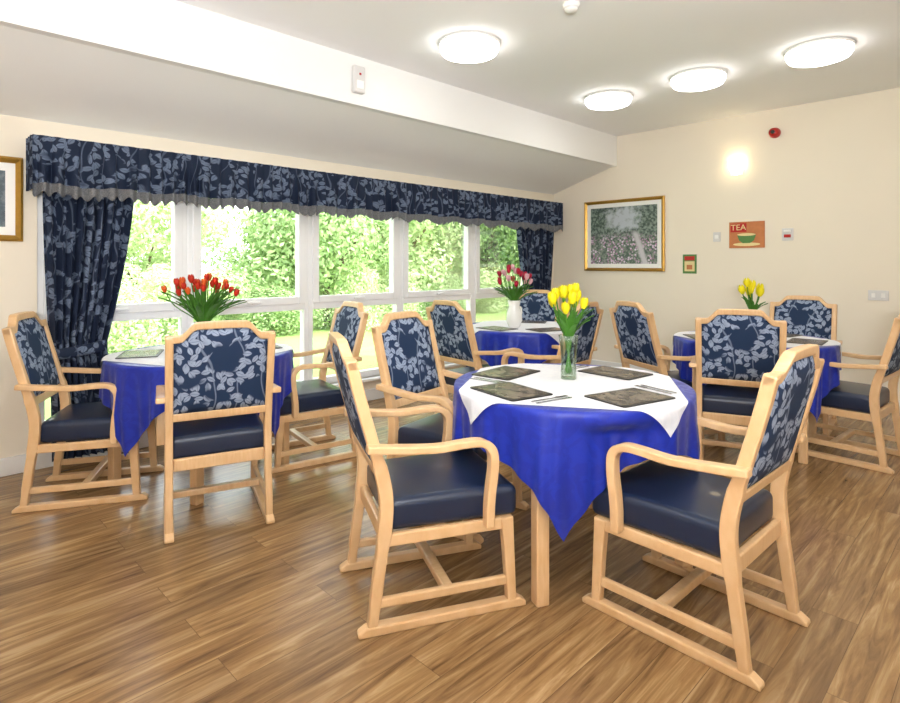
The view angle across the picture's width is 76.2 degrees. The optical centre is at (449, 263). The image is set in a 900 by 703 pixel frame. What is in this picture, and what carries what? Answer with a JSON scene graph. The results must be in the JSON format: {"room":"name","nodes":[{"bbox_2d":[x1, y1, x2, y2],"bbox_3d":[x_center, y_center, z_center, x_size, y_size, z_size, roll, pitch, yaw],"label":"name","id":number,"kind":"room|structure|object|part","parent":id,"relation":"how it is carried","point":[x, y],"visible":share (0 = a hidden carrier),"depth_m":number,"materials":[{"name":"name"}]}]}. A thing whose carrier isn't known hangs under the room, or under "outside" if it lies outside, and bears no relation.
{"room":"care facility","nodes":[
{"label":"care facility","id":0,"kind":"room"},
{"bbox_2d":[0,114,553,458],"bbox_3d":[-1.797,0.177,4.595,8.710,2.245,0.200,0,0,-45],"label":"wall","id":1,"kind":"structure","parent":0,"point":[18,260],"depth_m":3.62,"materials":[{"name":"beige paint"}]},
{"bbox_2d":[0,156,22,241],"bbox_3d":[-2.832,-0.400,3.409,0.480,0.520,0.030,0,0,-45],"label":"framed picture","id":2,"kind":"object","parent":1,"relation":"attached to","point":[11,168],"visible":1,"depth_m":3.54,"materials":[{"name":"gold metal"}]},
{"bbox_2d":[0,170,4,226],"bbox_3d":[-2.836,-0.400,3.413,0.304,0.344,0.004,0,0,-45],"label":"print","id":3,"kind":"object","parent":2,"relation":"attached to","point":[2,172],"depth_m":3.51},
{"bbox_2d":[37,182,186,422],"bbox_3d":[-2.332,0.180,4.016,0.935,1.800,0.070,0,0,-45],"label":"frame","id":4,"kind":"object","parent":1,"relation":"attached to","point":[182,317],"visible":0.13,"depth_m":4.01,"materials":[{"name":"plastic"}]},
{"bbox_2d":[43,201,182,317],"bbox_3d":[-2.313,-0.163,3.997,0.861,1.015,0.095,0,0,-45],"label":"window","id":5,"kind":"structure","parent":1,"relation":"in","point":[176,210],"depth_m":4.25,"materials":[{"name":"plastic"}]},
{"bbox_2d":[0,388,383,476],"bbox_3d":[-1.726,1.245,4.511,8.692,0.110,0.018,0,0,-45],"label":"baseboard","id":6,"kind":"structure","parent":1,"relation":"attached to","point":[12,465],"depth_m":3.65,"materials":[{"name":"white wood"}]},
{"bbox_2d":[187,202,307,380],"bbox_3d":[-1.633,0.180,4.707,1.030,1.800,0.070,0,0,-45],"label":"frame","id":7,"kind":"object","parent":1,"relation":"attached to","point":[303,308],"visible":0.16,"depth_m":4.81,"materials":[{"name":"plastic"}]},
{"bbox_2d":[193,204,305,307],"bbox_3d":[-1.614,-0.163,4.688,0.956,1.015,0.095,0,0,-45],"label":"window","id":8,"kind":"structure","parent":1,"relation":"in","point":[300,220],"depth_m":4.89,"materials":[{"name":"plastic"}]},
{"bbox_2d":[26,134,562,231],"bbox_3d":[-0.591,-0.592,5.490,5.606,0.386,0.224,0,0,-45],"label":"valance","id":9,"kind":"object","parent":1,"relation":"attached to","point":[86,169],"visible":1,"depth_m":4.41,"materials":[{"name":"blue fabric"}]},
{"bbox_2d":[42,184,133,461],"bbox_3d":[-2.351,0.275,3.772,0.540,1.950,0.100,0,0,-45],"label":"curtain","id":10,"kind":"object","parent":9,"relation":"hanging from","point":[86,243],"depth_m":3.73,"materials":[{"name":"blue fabric"}]},
{"bbox_2d":[516,227,553,291],"bbox_3d":[1.085,0.275,7.172,0.780,1.950,0.100,0,0,-45],"label":"curtain","id":11,"kind":"object","parent":9,"relation":"hanging from","point":[535,248],"depth_m":7.15,"materials":[{"name":"fabric"}]},
{"bbox_2d":[155,359,484,418],"bbox_3d":[-0.774,1.093,5.445,5.200,0.025,0.090,0,0,-45],"label":"window sill","id":12,"kind":"structure","parent":1,"relation":"attached to","point":[377,377],"depth_m":5.46,"materials":[{"name":"paint"}]},
{"bbox_2d":[308,215,399,382],"bbox_3d":[-0.896,0.180,5.437,1.045,1.800,0.070,0,0,-45],"label":"frame","id":13,"kind":"object","parent":1,"relation":"attached to","point":[396,302],"visible":0.18,"depth_m":5.16,"materials":[{"name":"plastic"}]},
{"bbox_2d":[312,211,397,302],"bbox_3d":[-0.877,-0.163,5.418,0.971,1.015,0.095,0,0,-45],"label":"window","id":14,"kind":"structure","parent":1,"relation":"in","point":[393,224],"depth_m":5.41,"materials":[{"name":"plastic"}]},
{"bbox_2d":[400,218,472,363],"bbox_3d":[-0.143,0.180,6.183,1.075,1.800,0.070,0,0,-45],"label":"frame","id":15,"kind":"object","parent":1,"relation":"attached to","point":[453,297],"visible":0.11,"depth_m":5.99,"materials":[{"name":"plastic"}]},
{"bbox_2d":[403,220,471,297],"bbox_3d":[-0.123,-0.163,6.163,1.001,1.015,0.095,0,0,-45],"label":"window","id":16,"kind":"structure","parent":1,"relation":"in","point":[468,230],"depth_m":6.13,"materials":[{"name":"plastic"}]},
{"bbox_2d":[446,221,467,309],"bbox_3d":[-0.141,0.180,6.181,0.985,1.680,0.006,0,0,-45],"label":"glass","id":17,"kind":"object","parent":1,"relation":"attached to","point":[455,232],"visible":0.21,"depth_m":6.40,"materials":[{"name":"clear glass"}]},
{"bbox_2d":[473,224,523,322],"bbox_3d":[0.622,0.180,6.939,1.075,1.800,0.070,0,0,-45],"label":"frame","id":18,"kind":"object","parent":1,"relation":"attached to","point":[490,295],"visible":0.03,"depth_m":6.55,"materials":[{"name":"plastic"}]},
{"bbox_2d":[476,224,522,321],"bbox_3d":[0.623,0.180,6.937,0.985,1.680,0.006,0,0,-45],"label":"glass","id":19,"kind":"object","parent":1,"relation":"attached to","point":[498,246],"visible":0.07,"depth_m":6.86,"materials":[{"name":"clear glass"}]},
{"bbox_2d":[475,225,523,293],"bbox_3d":[0.641,-0.163,6.919,1.001,1.015,0.095,0,0,-45],"label":"window","id":20,"kind":"structure","parent":1,"relation":"in","point":[478,290],"depth_m":6.58,"materials":[{"name":"plastic"}]},
{"bbox_2d":[0,0,616,194],"bbox_3d":[-1.579,-1.210,4.375,9.110,0.900,1.420,0,0,-45],"label":"ceiling","id":21,"kind":"structure","parent":0,"point":[169,69],"depth_m":3.97,"materials":[{"name":"white paint"}]},
{"bbox_2d":[352,65,364,94],"bbox_3d":[-0.674,-1.360,4.236,0.100,0.200,0.050,0,0,-45],"label":"sensor","id":22,"kind":"object","parent":21,"relation":"attached to","point":[358,72],"visible":1,"depth_m":4.21,"materials":[{"name":"white plastic"}]},
{"bbox_2d":[563,0,579,13],"bbox_3d":[0.718,-1.516,3.397,0.100,0.047,0.100,0,0,-45],"label":"smoke detector","id":23,"kind":"object","parent":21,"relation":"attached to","point":[570,6],"visible":1,"depth_m":3.37,"materials":[{"name":"white plastic"}]},
{"bbox_2d":[564,4,578,8],"bbox_3d":[0.718,-1.512,3.397,0.086,0.012,0.086,0,0,-45],"label":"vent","id":24,"kind":"object","parent":23,"relation":"attached to","point":[566,6],"depth_m":3.37,"materials":[{"name":"white plastic"}]},
{"bbox_2d":[0,393,899,702],"bbox_3d":[0.746,1.350,2.026,9.110,0.100,7.430,0,0,-45],"label":"floor","id":25,"kind":"structure","parent":0,"point":[95,606],"depth_m":2.15,"materials":[{"name":"brown wood"}]},
{"bbox_2d":[2,311,163,513],"bbox_3d":[-2.074,0.785,3.303,0.701,1.030,0.570,0,0,-17],"label":"dining chair","id":26,"kind":"object","parent":25,"relation":"on","point":[38,370],"visible":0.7,"depth_m":3.11,"materials":[{"name":"brown wood"}]},
{"bbox_3d":[-2.006,0.890,3.323,0.498,0.129,0.478,0,0,-17],"label":"seat","id":27,"kind":"part","parent":26,"relation":"part of","materials":[{"name":"blue leather"}]},
{"bbox_2d":[108,414,288,505],"bbox_3d":[-1.537,0.925,3.572,1.040,0.750,1.040,0,0,25],"label":"dining table","id":28,"kind":"object","parent":25,"relation":"on","point":[114,453],"visible":0.15,"depth_m":3.38,"materials":[{"name":"brown wood"}]},
{"bbox_3d":[-1.992,0.938,3.409,0.054,0.725,0.054,0,0,25],"label":"leg","id":29,"kind":"part","parent":28,"relation":"part of","materials":[{"name":"brown wood"}]},
{"bbox_2d":[99,343,293,456],"bbox_3d":[-1.537,0.791,3.572,1.085,0.489,1.102,0,0,-24],"label":"tablecloth","id":30,"kind":"object","parent":28,"relation":"on","point":[135,407],"visible":0.39,"depth_m":3.08,"materials":[{"name":"blue fabric"}]},
{"bbox_2d":[100,343,293,368],"bbox_3d":[-1.537,0.601,3.572,0.930,0.114,0.930,0,0,21],"label":"topper","id":31,"kind":"object","parent":30,"relation":"on","point":[160,360],"visible":0.2,"depth_m":3.31,"materials":[{"name":"white fabric"}]},
{"bbox_2d":[115,349,163,358],"bbox_3d":[-1.862,0.540,3.456,0.220,0.005,0.300,0,0,-20],"label":"placemat","id":32,"kind":"object","parent":31,"relation":"on","point":[136,353],"visible":1,"depth_m":3.42,"materials":[{"name":"grey"}]},
{"bbox_2d":[158,273,246,325],"bbox_3d":[-1.521,0.298,3.528,0.471,0.490,0.420,0,0,28],"label":"tulips","id":33,"kind":"object","parent":31,"relation":"on","point":[201,310],"visible":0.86,"depth_m":3.49,"materials":[{"name":"plant"}]},
{"bbox_3d":[-1.374,0.938,3.117,0.054,0.725,0.054,0,0,25],"label":"leg","id":34,"kind":"part","parent":28,"relation":"part of","materials":[{"name":"brown wood"}]},
{"bbox_3d":[-1.082,0.938,3.735,0.054,0.725,0.054,0,0,25],"label":"leg","id":35,"kind":"part","parent":28,"relation":"part of","materials":[{"name":"brown wood"}]},
{"bbox_2d":[155,320,280,543],"bbox_3d":[-1.230,0.785,3.026,0.570,1.030,0.700,0,0,-27],"label":"dining chair","id":36,"kind":"object","parent":25,"relation":"on","point":[219,375],"visible":1,"depth_m":2.81,"materials":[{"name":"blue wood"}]},
{"bbox_3d":[-1.262,0.890,3.090,0.478,0.129,0.498,0,0,-27],"label":"seat","id":37,"kind":"part","parent":36,"relation":"part of","materials":[{"name":"blue leather"}]},
{"bbox_2d":[272,301,368,473],"bbox_3d":[-0.969,0.785,3.943,0.701,1.030,0.570,0,0,-35],"label":"dining chair","id":38,"kind":"object","parent":25,"relation":"on","point":[350,320],"visible":0.62,"depth_m":3.82,"materials":[{"name":"brown wood"}]},
{"bbox_3d":[-1.027,0.890,3.902,0.498,0.129,0.478,0,0,-35],"label":"seat","id":39,"kind":"part","parent":38,"relation":"part of","materials":[{"name":"blue leather"}]},
{"bbox_2d":[329,332,525,639],"bbox_3d":[-0.120,0.785,2.308,0.701,1.030,0.570,0,0,-19],"label":"dining chair","id":40,"kind":"object","parent":25,"relation":"on","point":[442,484],"visible":0.99,"depth_m":2.12,"materials":[{"name":"brown wood"}]},
{"bbox_3d":[-0.053,0.890,2.331,0.498,0.129,0.478,0,0,-19],"label":"seat","id":41,"kind":"part","parent":40,"relation":"part of","materials":[{"name":"blue leather"}]},
{"bbox_2d":[371,311,528,543],"bbox_3d":[-0.006,0.785,3.054,0.700,1.030,0.570,0,0,35],"label":"dining chair","id":42,"kind":"object","parent":25,"relation":"on","point":[405,344],"visible":0.55,"depth_m":3.08,"materials":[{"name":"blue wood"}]},
{"bbox_3d":[0.052,0.890,3.013,0.498,0.129,0.478,0,0,35],"label":"seat","id":43,"kind":"part","parent":42,"relation":"part of","materials":[{"name":"blue leather"}]},
{"bbox_2d":[426,300,524,413],"bbox_3d":[0.222,0.785,4.488,0.701,1.030,0.570,0,0,-39],"label":"dining chair","id":44,"kind":"object","parent":25,"relation":"on","point":[452,324],"visible":0.52,"depth_m":4.28,"materials":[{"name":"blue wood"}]},
{"bbox_3d":[0.278,0.890,4.533,0.498,0.129,0.478,0,0,-39],"label":"seat","id":45,"kind":"part","parent":44,"relation":"part of","materials":[{"name":"blue leather"}]},
{"bbox_2d":[518,290,560,362],"bbox_3d":[0.780,0.785,5.741,0.570,1.030,0.700,0,0,25],"label":"dining chair","id":46,"kind":"object","parent":25,"relation":"on","point":[536,306],"visible":0.16,"depth_m":5.97,"materials":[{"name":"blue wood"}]},
{"bbox_2d":[501,302,603,364],"bbox_3d":[0.728,0.785,4.287,0.700,1.030,0.570,0,0,40],"label":"dining chair","id":47,"kind":"object","parent":25,"relation":"on","point":[588,332],"visible":0.34,"depth_m":4.13,"materials":[{"name":"brown wood"}]},
{"bbox_2d":[476,455,692,607],"bbox_3d":[0.552,0.925,2.637,1.040,0.750,1.040,0,0,-20],"label":"dining table","id":48,"kind":"object","parent":25,"relation":"on","point":[539,516],"visible":0.22,"depth_m":2.18,"materials":[{"name":"brown wood"}]},
{"bbox_3d":[0.345,0.938,2.200,0.054,0.725,0.054,0,0,-20],"label":"leg","id":49,"kind":"part","parent":48,"relation":"part of","materials":[{"name":"brown wood"}]},
{"bbox_2d":[452,363,699,541],"bbox_3d":[0.551,0.791,2.638,1.086,0.489,1.090,0,0,-27],"label":"tablecloth","id":50,"kind":"object","parent":48,"relation":"on","point":[560,453],"visible":0.6,"depth_m":2.15,"materials":[{"name":"blue fabric"}]},
{"bbox_2d":[459,363,687,437],"bbox_3d":[0.552,0.601,2.637,0.930,0.114,0.930,0,0,13],"label":"topper","id":51,"kind":"object","parent":50,"relation":"on","point":[668,413],"visible":0.75,"depth_m":2.47,"materials":[{"name":"white fabric"}]},
{"bbox_2d":[470,377,505,382],"bbox_3d":[0.183,0.541,2.668,0.190,0.003,0.049,0,0,39],"label":"fork","id":52,"kind":"object","parent":51,"relation":"on","point":[493,381],"visible":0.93,"depth_m":2.67,"materials":[{"name":"metal"}]},
{"bbox_2d":[472,366,539,379],"bbox_3d":[0.281,0.540,2.858,0.220,0.005,0.300,0,0,39],"label":"placemat","id":53,"kind":"object","parent":51,"relation":"on","point":[503,372],"visible":1,"depth_m":2.85,"materials":[{"name":"grey"}]},
{"bbox_2d":[470,382,552,400],"bbox_3d":[0.257,0.540,2.448,0.220,0.005,0.300,0,0,-33],"label":"placemat","id":54,"kind":"object","parent":51,"relation":"on","point":[509,391],"visible":1,"depth_m":2.42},
{"bbox_2d":[531,395,571,403],"bbox_3d":[0.408,0.541,2.296,0.190,0.003,0.049,0,0,-33],"label":"fork","id":55,"kind":"object","parent":51,"relation":"on","point":[562,396],"visible":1,"depth_m":2.29,"materials":[{"name":"metal"}]},
{"bbox_2d":[547,282,593,379],"bbox_3d":[0.571,0.315,2.715,0.218,0.456,0.212,0,0,10],"label":"vase","id":56,"kind":"object","parent":51,"relation":"on","point":[568,325],"visible":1,"depth_m":2.69,"materials":[{"name":"clear glass"}]},
{"bbox_2d":[578,366,652,379],"bbox_3d":[0.821,0.540,2.860,0.220,0.005,0.300,0,0,-40],"label":"placemat","id":57,"kind":"object","parent":51,"relation":"on","point":[613,372],"visible":1,"depth_m":2.85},
{"bbox_2d":[584,388,674,407],"bbox_3d":[0.731,0.540,2.336,0.300,0.005,0.220,0,0,-31],"label":"placemat","id":58,"kind":"object","parent":51,"relation":"on","point":[629,397],"visible":1,"depth_m":2.31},
{"bbox_2d":[634,385,676,393],"bbox_3d":[0.888,0.541,2.482,0.049,0.003,0.190,0,0,-31],"label":"fork","id":59,"kind":"object","parent":51,"relation":"on","point":[641,386],"visible":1,"depth_m":2.48,"materials":[{"name":"metal"}]},
{"bbox_3d":[0.989,0.938,2.430,0.054,0.725,0.054,0,0,-20],"label":"leg","id":60,"kind":"part","parent":48,"relation":"part of","materials":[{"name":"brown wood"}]},
{"bbox_2d":[609,301,726,447],"bbox_3d":[1.608,0.785,4.259,0.701,1.030,0.570,0,0,-17],"label":"dining chair","id":61,"kind":"object","parent":25,"relation":"on","point":[635,330],"visible":0.52,"depth_m":4.11,"materials":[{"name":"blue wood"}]},
{"bbox_3d":[1.676,0.890,4.280,0.498,0.129,0.478,0,0,-17],"label":"seat","id":62,"kind":"part","parent":61,"relation":"part of","materials":[{"name":"blue leather"}]},
{"bbox_2d":[582,344,824,691],"bbox_3d":[0.926,0.785,2.119,0.570,1.030,0.700,0,0,-43],"label":"dining chair","id":63,"kind":"object","parent":25,"relation":"on","point":[675,498],"visible":0.96,"depth_m":1.98,"materials":[{"name":"brown wood"}]},
{"bbox_3d":[0.878,0.890,2.171,0.478,0.129,0.498,0,0,-43],"label":"seat","id":64,"kind":"part","parent":63,"relation":"part of","materials":[{"name":"blue leather"}]},
{"bbox_2d":[689,309,786,459],"bbox_3d":[1.879,0.785,3.741,0.570,1.030,0.700,0,0,25],"label":"dining chair","id":65,"kind":"object","parent":25,"relation":"on","point":[734,348],"visible":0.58,"depth_m":3.52,"materials":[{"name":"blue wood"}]},
{"bbox_3d":[1.909,0.890,3.806,0.478,0.129,0.498,0,0,25],"label":"seat","id":66,"kind":"part","parent":65,"relation":"part of","materials":[{"name":"blue leather"}]},
{"bbox_2d":[798,411,810,463],"bbox_3d":[2.228,0.925,4.231,1.040,0.750,1.040,0,0,35],"label":"dining table","id":67,"kind":"object","parent":25,"relation":"on","point":[802,447],"visible":0.13,"depth_m":3.73,"materials":[{"name":"brown wood"}]},
{"bbox_2d":[672,331,841,421],"bbox_3d":[2.228,0.791,4.231,1.082,0.489,1.105,0,0,36],"label":"tablecloth","id":68,"kind":"object","parent":67,"relation":"on","point":[829,379],"visible":0.27,"depth_m":3.79,"materials":[{"name":"blue fabric"}]},
{"bbox_2d":[673,331,841,357],"bbox_3d":[2.228,0.601,4.231,0.930,0.114,0.930,0,0,-15],"label":"topper","id":69,"kind":"object","parent":68,"relation":"on","point":[830,342],"visible":0.23,"depth_m":4.14,"materials":[{"name":"white fabric"}]},
{"bbox_2d":[683,334,694,338],"bbox_3d":[1.885,0.540,4.263,0.220,0.005,0.300,0,0,5],"label":"placemat","id":70,"kind":"object","parent":69,"relation":"on","point":[692,336],"visible":0.26,"depth_m":4.32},
{"bbox_2d":[738,277,767,309],"bbox_3d":[2.231,0.321,4.229,0.175,0.445,0.190,0,0,-45],"label":"flowers","id":71,"kind":"object","parent":69,"relation":"on","point":[750,286],"visible":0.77,"depth_m":4.22,"materials":[{"name":"plant"}]},
{"bbox_2d":[787,333,801,336],"bbox_3d":[2.512,0.540,4.427,0.220,0.005,0.300,0,0,-35],"label":"placemat","id":72,"kind":"object","parent":69,"relation":"on","point":[788,334],"visible":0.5,"depth_m":4.33,"materials":[{"name":"grey"}]},
{"bbox_2d":[787,338,827,344],"bbox_3d":[2.491,0.540,4.008,0.220,0.005,0.300,0,0,40],"label":"placemat","id":73,"kind":"object","parent":69,"relation":"on","point":[792,340],"visible":0.87,"depth_m":3.98,"materials":[{"name":"grey"}]},
{"bbox_3d":[2.310,0.938,3.754,0.054,0.725,0.054,0,0,35],"label":"leg","id":74,"kind":"part","parent":67,"relation":"part of","materials":[{"name":"brown wood"}]},
{"bbox_3d":[2.705,0.938,4.312,0.054,0.725,0.054,0,0,35],"label":"leg","id":75,"kind":"part","parent":67,"relation":"part of","materials":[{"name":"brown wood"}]},
{"bbox_2d":[769,295,841,435],"bbox_3d":[2.818,0.785,4.665,0.570,1.030,0.700,0,0,39],"label":"dining chair","id":76,"kind":"object","parent":25,"relation":"on","point":[803,314],"visible":0.31,"depth_m":4.83,"materials":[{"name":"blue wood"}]},
{"bbox_2d":[795,314,899,473],"bbox_3d":[2.731,0.785,3.919,0.570,1.030,0.701,0,0,-41],"label":"dining chair","id":77,"kind":"object","parent":25,"relation":"on","point":[874,398],"visible":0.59,"depth_m":3.74,"materials":[{"name":"brown wood"}]},
{"bbox_3d":[2.684,0.890,3.973,0.478,0.129,0.498,0,0,-41],"label":"seat","id":78,"kind":"part","parent":77,"relation":"part of","materials":[{"name":"blue leather"}]},
{"bbox_3d":[0.659,0.925,5.049,1.040,0.750,1.040,0,0,15],"label":"dining table","id":79,"kind":"object","parent":25,"relation":"on","visible":0},
{"bbox_2d":[466,321,558,366],"bbox_3d":[0.659,0.791,5.049,1.145,0.489,1.118,0,0,-25],"label":"tablecloth","id":80,"kind":"object","parent":79,"relation":"on","point":[530,343],"visible":0.39,"depth_m":4.54,"materials":[{"name":"blue fabric"}]},
{"bbox_2d":[473,320,561,343],"bbox_3d":[0.659,0.601,5.049,0.930,0.114,0.930,0,0,20],"label":"topper","id":81,"kind":"object","parent":80,"relation":"on","point":[503,323],"visible":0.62,"depth_m":5.00,"materials":[{"name":"white fabric"}]},
{"bbox_2d":[476,326,516,330],"bbox_3d":[0.394,0.540,4.829,0.220,0.005,0.300,0,0,-40],"label":"placemat","id":82,"kind":"object","parent":81,"relation":"on","point":[496,328],"visible":1,"depth_m":4.79,"materials":[{"name":"grey"}]},
{"bbox_2d":[493,264,537,327],"bbox_3d":[0.568,0.271,4.934,0.395,0.544,0.363,0,0,-12],"label":"vase","id":83,"kind":"object","parent":81,"relation":"on","point":[514,312],"visible":1,"depth_m":4.90,"materials":[{"name":"ceramic"}]},
{"bbox_2d":[521,320,546,322],"bbox_3d":[0.750,0.540,5.382,0.300,0.005,0.220,0,0,15],"label":"placemat","id":84,"kind":"object","parent":81,"relation":"on","point":[523,321],"visible":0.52,"depth_m":5.37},
{"bbox_2d":[526,327,560,331],"bbox_3d":[0.803,0.540,4.736,0.300,0.005,0.220,0,0,-25],"label":"placemat","id":85,"kind":"object","parent":81,"relation":"on","point":[549,329],"visible":0.76,"depth_m":4.71,"materials":[{"name":"grey"}]},
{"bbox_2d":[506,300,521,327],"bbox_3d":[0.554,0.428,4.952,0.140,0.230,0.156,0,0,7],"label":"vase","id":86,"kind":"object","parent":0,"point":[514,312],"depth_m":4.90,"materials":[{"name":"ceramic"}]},
{"bbox_2d":[176,0,899,135],"bbox_3d":[1.105,-1.600,1.663,9.110,0.120,6.410,0,0,-45],"label":"ceiling","id":87,"kind":"structure","parent":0,"point":[548,59],"depth_m":4.05,"materials":[{"name":"white paint"}]},
{"bbox_2d":[438,31,499,62],"bbox_3d":[0.134,-1.494,4.002,0.430,0.092,0.430,0,0,-45],"label":"ceiling light","id":88,"kind":"object","parent":87,"relation":"attached to","point":[465,46],"depth_m":3.88,"materials":[{"name":"white plastic"}]},
{"bbox_2d":[584,90,632,110],"bbox_3d":[1.456,-1.494,5.282,0.430,0.092,0.430,0,0,-45],"label":"ceiling light","id":89,"kind":"object","parent":87,"relation":"attached to","point":[605,100],"depth_m":5.16,"materials":[{"name":"white plastic"}]},
{"bbox_2d":[670,67,726,91],"bbox_3d":[2.026,-1.494,4.692,0.430,0.092,0.430,0,0,-45],"label":"ceiling light","id":90,"kind":"object","parent":87,"relation":"attached to","point":[702,78],"depth_m":4.57,"materials":[{"name":"white plastic"}]},
{"bbox_2d":[784,37,855,67],"bbox_3d":[2.631,-1.494,4.095,0.430,0.092,0.430,0,0,-45],"label":"ceiling light","id":91,"kind":"object","parent":87,"relation":"attached to","point":[828,50],"depth_m":3.99,"materials":[{"name":"white plastic"}]},
{"bbox_2d":[554,87,899,399],"bbox_3d":[3.913,-0.170,5.159,0.200,2.940,7.430,0,0,-45],"label":"wall","id":92,"kind":"structure","parent":0,"point":[831,175],"depth_m":5.76,"materials":[{"name":"beige paint"}]},
{"bbox_2d":[584,196,664,271],"bbox_3d":[2.062,-0.345,6.866,0.030,0.860,1.040,0,0,-45],"label":"framed picture","id":93,"kind":"object","parent":92,"relation":"attached to","point":[620,234],"visible":1,"depth_m":6.83,"materials":[{"name":"gold metal"}]},
{"bbox_2d":[591,204,656,263],"bbox_3d":[2.066,-0.345,6.870,0.004,0.684,0.864,0,0,-45],"label":"print","id":94,"kind":"object","parent":93,"relation":"attached to","point":[620,233],"depth_m":6.85},
{"bbox_2d":[683,254,696,273],"bbox_3d":[2.632,0.000,6.304,0.010,0.210,0.150,0,0,-45],"label":"notice","id":95,"kind":"object","parent":92,"relation":"attached to","point":[689,260],"visible":1,"depth_m":6.30,"materials":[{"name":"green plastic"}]},
{"bbox_3d":[2.630,0.025,6.303,0.002,0.110,0.110,0,0,-45],"label":"panel","id":96,"kind":"part","parent":95,"relation":"part of","materials":[{"name":"beige paper"}]},
{"bbox_2d":[713,232,720,241],"bbox_3d":[2.832,-0.287,6.095,0.020,0.100,0.075,0,0,-45],"label":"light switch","id":97,"kind":"object","parent":92,"relation":"attached to","point":[716,235],"visible":1,"depth_m":6.09,"materials":[{"name":"white plastic"}]},
{"bbox_2d":[728,160,744,175],"bbox_3d":[2.946,-0.993,5.926,0.095,0.145,0.170,0,0,-45],"label":"wall lamp","id":98,"kind":"object","parent":92,"relation":"attached to","point":[736,167],"visible":1,"depth_m":5.90,"materials":[{"name":"white"}]},
{"bbox_2d":[590,359,899,406],"bbox_3d":[3.835,1.245,5.082,0.018,0.110,7.030,0,0,-45],"label":"baseboard","id":99,"kind":"structure","parent":92,"relation":"attached to","point":[593,362],"depth_m":6.95,"materials":[{"name":"white wood"}]},
{"bbox_2d":[729,221,764,247],"bbox_3d":[3.042,-0.300,5.887,0.014,0.270,0.340,0,0,-45],"label":"sign","id":100,"kind":"object","parent":92,"relation":"attached to","point":[750,234],"visible":1,"depth_m":5.88,"materials":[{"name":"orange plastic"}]},
{"bbox_2d":[769,128,780,137],"bbox_3d":[3.199,-1.300,5.670,0.095,0.104,0.104,0,0,-45],"label":"fire alarm","id":101,"kind":"object","parent":92,"relation":"attached to","point":[773,132],"visible":1,"depth_m":5.65,"materials":[{"name":"red plastic"}]},
{"bbox_2d":[782,228,792,240],"bbox_3d":[3.302,-0.290,5.617,0.025,0.120,0.100,0,0,-45],"label":"fire alarm call point","id":102,"kind":"object","parent":92,"relation":"attached to","point":[787,233],"visible":1,"depth_m":5.62,"materials":[{"name":"white plastic"}]},
{"bbox_2d":[868,290,888,300],"bbox_3d":[3.812,0.280,5.109,0.014,0.090,0.150,0,0,-45],"label":"light switch","id":103,"kind":"object","parent":92,"relation":"attached to","point":[880,295],"visible":1,"depth_m":5.11,"materials":[{"name":"white plastic"}]},
{"label":"outside","id":104,"kind":"structure","parent":0,"visible":0},
{"bbox_2d":[45,285,428,419],"bbox_3d":[-12.124,1.500,22.914,65.000,0.100,40.370,0,0,-45],"label":"lawn","id":105,"kind":"structure","parent":104,"point":[320,336],"depth_m":10.21,"materials":[{"name":"green plant"}]},
{"bbox_2d":[108,198,446,353],"bbox_3d":[-2.311,-1.692,19.371,46.345,8.605,14.561,0,0,-45],"label":"trees","id":106,"kind":"object","parent":105,"relation":"on","point":[353,252],"visible":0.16,"depth_m":12.44,"materials":[{"name":"green plant"}]}
]}

